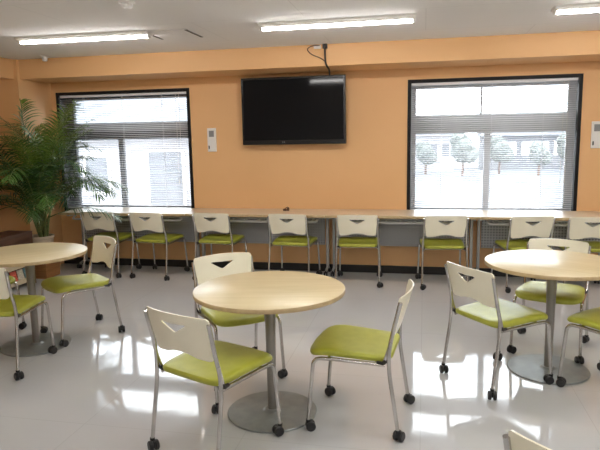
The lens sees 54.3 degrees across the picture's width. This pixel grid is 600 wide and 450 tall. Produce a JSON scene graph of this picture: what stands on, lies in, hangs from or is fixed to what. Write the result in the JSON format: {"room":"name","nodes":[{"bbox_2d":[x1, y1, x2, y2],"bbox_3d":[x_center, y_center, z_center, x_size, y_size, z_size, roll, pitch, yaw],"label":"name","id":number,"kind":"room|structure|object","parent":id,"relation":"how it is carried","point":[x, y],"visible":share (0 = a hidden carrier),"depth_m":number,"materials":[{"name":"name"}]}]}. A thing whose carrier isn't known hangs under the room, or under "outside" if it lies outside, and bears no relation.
{"room":"break room","nodes":[
{"label":"break room","id":0,"kind":"room"},
{"bbox_2d":[0,263,599,449],"bbox_3d":[0.201,1.212,2.638,9.660,0.120,8.826,1,9,12],"label":"floor","id":1,"kind":"structure","parent":0,"point":[96,392],"depth_m":3.71,"materials":[{"name":"tile"}]},
{"bbox_2d":[9,276,26,329],"bbox_3d":[-2.612,0.512,4.690,0.549,0.753,0.515,2,9,22],"label":"chair","id":2,"kind":"object","parent":1,"relation":"on","point":[12,279],"visible":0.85,"depth_m":4.81,"materials":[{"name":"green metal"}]},
{"bbox_2d":[0,230,36,287],"bbox_3d":[-3.118,0.398,6.098,0.300,0.580,0.680,1,9,12],"label":"magazine rack","id":3,"kind":"object","parent":1,"relation":"on","point":[10,237],"visible":0.44,"depth_m":6.16,"materials":[{"name":"brown wood"}]},
{"bbox_2d":[9,271,17,280],"bbox_3d":[-3.003,0.557,6.150,0.042,0.132,0.090,1,9,12],"label":"magazine","id":4,"kind":"object","parent":3,"relation":"in","point":[13,273],"visible":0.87,"depth_m":6.16,"materials":[{"name":"red paper"}]},
{"bbox_2d":[5,266,23,272],"bbox_3d":[-3.110,0.449,6.105,0.285,0.053,0.640,1,9,12],"label":"shelf","id":5,"kind":"object","parent":3,"relation":"attached to","point":[9,269],"depth_m":6.06,"materials":[{"name":"beige wood"}]},
{"bbox_2d":[11,278,26,287],"bbox_3d":[-3.107,0.617,6.130,0.285,0.053,0.640,1,9,12],"label":"shelf","id":6,"kind":"object","parent":3,"relation":"attached to","point":[22,281],"depth_m":6.18,"materials":[{"name":"beige wood"}]},
{"bbox_2d":[16,269,24,279],"bbox_3d":[-2.982,0.541,6.252,0.042,0.132,0.090,1,9,12],"label":"magazine","id":7,"kind":"object","parent":3,"relation":"in","point":[19,272],"visible":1,"depth_m":6.24,"materials":[{"name":"white paper"}]},
{"bbox_2d":[0,268,57,380],"bbox_3d":[-2.042,0.604,4.014,0.515,0.753,0.549,0,9,5],"label":"chair","id":8,"kind":"object","parent":1,"relation":"on","point":[11,305],"visible":1,"depth_m":3.88,"materials":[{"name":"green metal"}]},
{"bbox_2d":[0,242,87,356],"bbox_3d":[-2.018,0.559,4.419,0.830,0.720,0.830,-8,11,-39],"label":"round table","id":9,"kind":"object","parent":1,"relation":"on","point":[28,256],"visible":0.94,"depth_m":4.38,"materials":[{"name":"wood"}]},
{"bbox_2d":[0,99,130,278],"bbox_3d":[-2.883,-0.385,6.434,1.872,2.022,1.543,-7,10,-33],"label":"potted palm","id":10,"kind":"object","parent":1,"relation":"on","point":[41,166],"visible":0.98,"depth_m":6.43,"materials":[{"name":"plant"}]},
{"bbox_2d":[32,234,54,242],"bbox_3d":[-2.957,0.326,6.715,0.290,0.415,0.290,1,9,12],"label":"pot","id":11,"kind":"object","parent":10,"relation":"attached to","point":[37,238],"depth_m":6.62,"materials":[{"name":"white ceramic"}]},
{"bbox_2d":[40,235,124,346],"bbox_3d":[-1.762,0.497,4.691,0.549,0.753,0.515,-9,11,-41],"label":"chair","id":12,"kind":"object","parent":1,"relation":"on","point":[99,252],"visible":1,"depth_m":4.66,"materials":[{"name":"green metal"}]},
{"bbox_2d":[79,212,141,277],"bbox_3d":[-2.204,0.186,6.821,0.515,0.753,0.549,1,9,15],"label":"chair","id":13,"kind":"object","parent":1,"relation":"on","point":[87,221],"visible":0.84,"depth_m":6.60,"materials":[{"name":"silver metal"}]},
{"bbox_2d":[58,207,200,267],"bbox_3d":[-1.974,0.184,6.913,1.554,0.721,0.534,1,9,12],"label":"desk","id":14,"kind":"object","parent":1,"relation":"on","point":[174,223],"visible":0.48,"depth_m":6.93,"materials":[{"name":"wood"}]},
{"bbox_2d":[128,212,189,280],"bbox_3d":[-1.605,0.199,6.664,0.515,0.753,0.549,2,9,19],"label":"chair","id":15,"kind":"object","parent":1,"relation":"on","point":[155,223],"visible":1,"depth_m":6.47,"materials":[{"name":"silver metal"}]},
{"bbox_2d":[144,306,283,449],"bbox_3d":[-0.427,0.738,2.926,0.515,0.753,0.549,5,10,35],"label":"chair","id":16,"kind":"object","parent":1,"relation":"on","point":[206,360],"visible":1,"depth_m":2.80,"materials":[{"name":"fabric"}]},
{"bbox_2d":[192,213,246,279],"bbox_3d":[-0.881,0.206,6.532,0.515,0.753,0.549,1,9,16],"label":"chair","id":17,"kind":"object","parent":1,"relation":"on","point":[221,224],"visible":0.77,"depth_m":6.32,"materials":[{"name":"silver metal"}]},
{"bbox_2d":[191,252,287,390],"bbox_3d":[-0.425,0.602,3.836,0.515,0.753,0.548,-5,10,-26],"label":"chair","id":18,"kind":"object","parent":1,"relation":"on","point":[203,270],"visible":0.56,"depth_m":3.90,"materials":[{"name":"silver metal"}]},
{"bbox_2d":[185,208,331,275],"bbox_3d":[-0.449,0.205,6.593,1.554,0.721,0.534,1,9,12],"label":"desk","id":19,"kind":"object","parent":1,"relation":"on","point":[252,223],"visible":0.62,"depth_m":6.62,"materials":[{"name":"wood"}]},
{"bbox_2d":[192,271,344,433],"bbox_3d":[-0.162,0.700,3.263,0.830,0.720,0.830,-1,9,1],"label":"round table","id":20,"kind":"object","parent":1,"relation":"on","point":[268,293],"visible":0.93,"depth_m":3.21,"materials":[{"name":"brown wood"}]},
{"bbox_2d":[267,214,321,274],"bbox_3d":[-0.058,0.220,6.339,0.515,0.753,0.549,2,9,16],"label":"chair","id":21,"kind":"object","parent":1,"relation":"on","point":[298,225],"visible":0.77,"depth_m":6.13,"materials":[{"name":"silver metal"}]},
{"bbox_2d":[335,215,382,287],"bbox_3d":[0.626,0.231,6.186,0.515,0.753,0.549,0,9,9],"label":"chair","id":22,"kind":"object","parent":1,"relation":"on","point":[345,226],"visible":0.9,"depth_m":5.97,"materials":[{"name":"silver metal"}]},
{"bbox_2d":[305,279,414,441],"bbox_3d":[0.341,0.685,3.190,0.549,0.753,0.515,2,9,17],"label":"chair","id":23,"kind":"object","parent":1,"relation":"on","point":[346,341],"visible":1,"depth_m":3.06,"materials":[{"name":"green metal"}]},
{"bbox_2d":[324,209,478,280],"bbox_3d":[1.075,0.226,6.272,1.554,0.721,0.534,1,9,12],"label":"desk","id":24,"kind":"object","parent":1,"relation":"on","point":[397,227],"visible":0.62,"depth_m":6.36,"materials":[{"name":"wood"}]},
{"bbox_2d":[415,216,468,289],"bbox_3d":[1.469,0.243,6.009,0.515,0.753,0.549,0,9,6],"label":"chair","id":25,"kind":"object","parent":1,"relation":"on","point":[433,227],"visible":0.86,"depth_m":5.80,"materials":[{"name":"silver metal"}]},
{"bbox_2d":[439,261,553,399],"bbox_3d":[1.228,0.600,3.654,0.548,0.753,0.515,-5,9,-25],"label":"chair","id":26,"kind":"object","parent":1,"relation":"on","point":[492,311],"visible":1,"depth_m":3.54,"materials":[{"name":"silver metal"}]},
{"bbox_2d":[491,216,555,292],"bbox_3d":[2.237,0.250,5.869,0.515,0.753,0.548,-1,9,0],"label":"chair","id":27,"kind":"object","parent":1,"relation":"on","point":[518,227],"visible":0.6,"depth_m":5.63,"materials":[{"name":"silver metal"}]},
{"bbox_2d":[502,430,551,449],"bbox_3d":[0.880,0.909,1.625,0.549,0.753,0.515,-8,11,-41],"label":"chair","id":28,"kind":"object","parent":1,"relation":"on","point":[513,440],"visible":1,"depth_m":1.55,"materials":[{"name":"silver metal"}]},
{"bbox_2d":[475,210,599,269],"bbox_3d":[2.600,0.247,5.952,1.554,0.721,0.534,1,9,12],"label":"desk","id":29,"kind":"object","parent":1,"relation":"on","point":[494,223],"visible":0.46,"depth_m":6.07,"materials":[{"name":"wood"}]},
{"bbox_2d":[484,249,599,384],"bbox_3d":[1.617,0.590,3.785,0.830,0.720,0.830,6,11,40],"label":"round table","id":30,"kind":"object","parent":1,"relation":"on","point":[552,266],"visible":0.91,"depth_m":3.75,"materials":[{"name":"wood"}]},
{"bbox_2d":[507,238,590,363],"bbox_3d":[1.787,0.511,4.177,0.515,0.753,0.548,4,10,30],"label":"chair","id":31,"kind":"object","parent":1,"relation":"on","point":[566,294],"visible":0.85,"depth_m":4.14,"materials":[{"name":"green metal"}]},
{"bbox_2d":[553,217,599,283],"bbox_3d":[2.784,0.261,5.732,0.515,0.753,0.549,0,9,10],"label":"chair","id":32,"kind":"object","parent":1,"relation":"on","point":[577,228],"visible":0.52,"depth_m":5.50,"materials":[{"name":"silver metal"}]},
{"bbox_2d":[556,307,599,386],"bbox_3d":[1.905,0.619,3.444,0.515,0.753,0.548,-6,10,-31],"label":"chair","id":33,"kind":"object","parent":1,"relation":"on","point":[591,317],"visible":1,"depth_m":3.51,"materials":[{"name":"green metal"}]},
{"bbox_2d":[0,0,599,59],"bbox_3d":[0.155,-1.341,2.256,9.660,0.150,8.826,1,9,12],"label":"ceiling","id":34,"kind":"structure","parent":0,"point":[223,24],"depth_m":4.64,"materials":[{"name":"white paint"}]},
{"bbox_2d":[40,55,49,60],"bbox_3d":[-2.748,-1.791,6.304,0.100,0.057,0.100,1,9,12],"label":"ceiling sensor","id":35,"kind":"object","parent":34,"relation":"attached to","point":[44,57],"visible":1,"depth_m":6.28,"materials":[{"name":"white plastic"}]},
{"bbox_2d":[14,30,154,44],"bbox_3d":[-1.887,-1.630,5.112,1.240,0.052,0.170,1,9,10],"label":"ceiling lamp","id":36,"kind":"object","parent":34,"relation":"attached to","point":[135,34],"visible":1,"depth_m":5.06,"materials":[{"name":"white plastic"}]},
{"bbox_2d":[118,0,134,8],"bbox_3d":[-1.150,-1.463,3.886,0.110,0.045,0.110,1,9,12],"label":"smoke detector","id":37,"kind":"object","parent":34,"relation":"attached to","point":[127,4],"visible":1,"depth_m":3.86,"materials":[{"name":"white plastic"}]},
{"bbox_2d":[148,28,203,39],"bbox_3d":[-1.107,-1.668,5.127,0.404,0.008,0.440,1,9,12],"label":"ceiling panel","id":38,"kind":"object","parent":34,"relation":"attached to","point":[183,33],"visible":0.96,"depth_m":5.11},
{"bbox_2d":[258,13,415,31],"bbox_3d":[0.285,-1.600,4.656,1.240,0.052,0.170,1,9,12],"label":"ceiling lamp","id":39,"kind":"object","parent":34,"relation":"attached to","point":[399,18],"visible":1,"depth_m":4.60,"materials":[{"name":"white plastic"}]},
{"bbox_2d":[551,2,599,15],"bbox_3d":[2.477,-1.570,4.195,1.240,0.052,0.170,1,9,12],"label":"ceiling lamp","id":40,"kind":"object","parent":34,"relation":"attached to","point":[584,7],"visible":1,"depth_m":4.25,"materials":[{"name":"white plastic"}]},
{"bbox_2d":[51,61,599,267],"bbox_3d":[1.054,-0.690,6.572,9.660,2.446,0.300,1,9,12],"label":"wall","id":41,"kind":"structure","parent":0,"point":[369,171],"depth_m":6.61,"materials":[{"name":"paint"}]},
{"bbox_2d":[0,59,63,264],"bbox_3d":[-3.276,-0.682,7.029,0.400,2.446,0.596,1,9,12],"label":"wall","id":42,"kind":"structure","parent":41,"relation":"attached to","point":[12,91],"depth_m":6.80,"materials":[{"name":"paint"}]},
{"bbox_2d":[56,88,194,209],"bbox_3d":[-2.086,-0.898,7.190,1.726,1.454,0.292,1,9,12],"label":"window","id":43,"kind":"structure","parent":41,"relation":"in","point":[187,125],"depth_m":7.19,"materials":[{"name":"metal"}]},
{"bbox_2d":[60,91,190,207],"bbox_3d":[-2.112,-0.880,7.069,1.638,1.376,0.040,1,9,12],"label":"blind","id":44,"kind":"object","parent":43,"relation":"attached to","point":[157,93],"visible":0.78,"depth_m":7.05,"materials":[{"name":"white plastic"}]},
{"bbox_2d":[207,128,216,151],"bbox_3d":[-1.022,-0.988,6.798,0.104,0.270,0.026,1,9,12],"label":"wall panel","id":45,"kind":"object","parent":41,"relation":"attached to","point":[211,132],"visible":1,"depth_m":6.79,"materials":[{"name":"white plastic"}]},
{"bbox_2d":[64,257,520,276],"bbox_3d":[1.240,0.503,6.554,8.655,0.085,0.012,1,9,12],"label":"baseboard","id":46,"kind":"structure","parent":41,"relation":"attached to","point":[122,261],"depth_m":6.79,"materials":[{"name":"black plastic"}]},
{"bbox_2d":[241,74,345,144],"bbox_3d":[-0.068,-1.266,6.498,1.170,0.736,0.130,1,9,12],"label":"television","id":47,"kind":"object","parent":41,"relation":"attached to","point":[294,109],"visible":1,"depth_m":6.43,"materials":[{"name":"black plastic"}]},
{"bbox_2d":[18,30,599,82],"bbox_3d":[1.122,-1.729,5.953,8.700,0.211,0.561,1,9,12],"label":"ceiling beam","id":48,"kind":"structure","parent":41,"relation":"attached to","point":[576,46],"depth_m":5.92,"materials":[{"name":"paint"}]},
{"bbox_2d":[407,73,583,210],"bbox_3d":[2.046,-0.841,6.321,1.741,1.454,0.292,1,9,12],"label":"window","id":49,"kind":"structure","parent":41,"relation":"in","point":[452,121],"depth_m":6.30,"materials":[{"name":"metal"}]},
{"bbox_2d":[411,78,577,210],"bbox_3d":[2.020,-0.824,6.200,1.653,1.376,0.040,1,9,12],"label":"blind","id":50,"kind":"object","parent":49,"relation":"attached to","point":[550,79],"visible":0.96,"depth_m":6.25,"materials":[{"name":"white plastic"}]},
{"bbox_2d":[590,121,599,147],"bbox_3d":[3.016,-0.917,5.952,0.104,0.270,0.026,1,9,12],"label":"wall panel","id":51,"kind":"object","parent":41,"relation":"attached to","point":[595,128],"visible":1,"depth_m":5.95,"materials":[{"name":"white plastic"}]},
{"bbox_3d":[-4.401,-0.120,3.410,0.300,2.446,8.226,1,9,12],"label":"wall","id":52,"kind":"structure","parent":0,"visible":0},
{"bbox_2d":[0,57,13,78],"bbox_3d":[-4.159,-1.177,2.889,0.360,0.211,7.630,1,9,12],"label":"beam","id":53,"kind":"structure","parent":52,"relation":"attached to","point":[6,65],"depth_m":6.43,"materials":[{"name":"paint"}]},
{"label":"outside","id":54,"kind":"structure","parent":0,"visible":0},
{"bbox_2d":[415,156,562,207],"bbox_3d":[15.176,-5.882,71.817,120.000,0.100,133.074,1,9,12],"label":"ground","id":55,"kind":"structure","parent":54,"point":[519,174],"depth_m":55.88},
{"bbox_2d":[416,141,437,173],"bbox_3d":[16.319,-8.738,75.651,2.427,4.384,2.796,-3,9,-16],"label":"tree","id":56,"kind":"object","parent":55,"relation":"on","point":[420,141],"visible":0.41,"depth_m":74.86,"materials":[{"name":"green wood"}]},
{"bbox_2d":[415,133,453,171],"bbox_3d":[18.598,-11.050,85.325,7.700,6.000,8.700,1,9,12],"label":"building","id":57,"kind":"structure","parent":55,"relation":"on","point":[449,133],"depth_m":81.18,"materials":[{"name":"white plastic"}]},
{"bbox_2d":[450,133,478,175],"bbox_3d":[19.598,-8.566,70.632,2.992,5.414,3.528,-8,11,-39],"label":"tree","id":58,"kind":"object","parent":55,"relation":"on","point":[468,143],"visible":0.6,"depth_m":69.69,"materials":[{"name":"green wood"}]},
{"bbox_2d":[490,134,513,173],"bbox_3d":[24.922,-8.747,72.661,3.100,4.986,3.021,1,9,12],"label":"tree","id":59,"kind":"object","parent":55,"relation":"on","point":[494,157],"visible":0.53,"depth_m":71.94,"materials":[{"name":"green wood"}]},
{"bbox_2d":[477,131,564,169],"bbox_3d":[32.015,-10.917,83.531,12.700,5.800,6.700,1,9,12],"label":"building","id":60,"kind":"structure","parent":55,"relation":"on","point":[526,136],"depth_m":80.84,"materials":[{"name":"white concrete"}]},
{"bbox_2d":[529,141,551,174],"bbox_3d":[28.617,-8.005,70.004,2.300,4.176,2.652,-6,10,-31],"label":"tree","id":61,"kind":"object","parent":55,"relation":"on","point":[539,143],"visible":0.6,"depth_m":69.34,"materials":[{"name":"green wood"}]},
{"bbox_2d":[556,133,564,158],"bbox_3d":[33.146,-8.854,71.858,2.874,5.145,3.315,-9,12,-44],"label":"tree","id":62,"kind":"object","parent":55,"relation":"on","point":[558,148],"visible":0.18,"depth_m":71.89,"materials":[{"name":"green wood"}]},
{"bbox_3d":[0.174,-1.776,5.841,0.070,0.034,0.030,1,9,12],"label":"outlet","id":63,"kind":"object","parent":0,"visible":0},
{"bbox_2d":[307,44,329,74],"bbox_3d":[0.221,-1.695,6.082,0.208,0.281,0.532,1,9,12],"label":"cable","id":64,"kind":"object","parent":63,"relation":"hanging from","point":[324,46],"visible":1,"depth_m":5.83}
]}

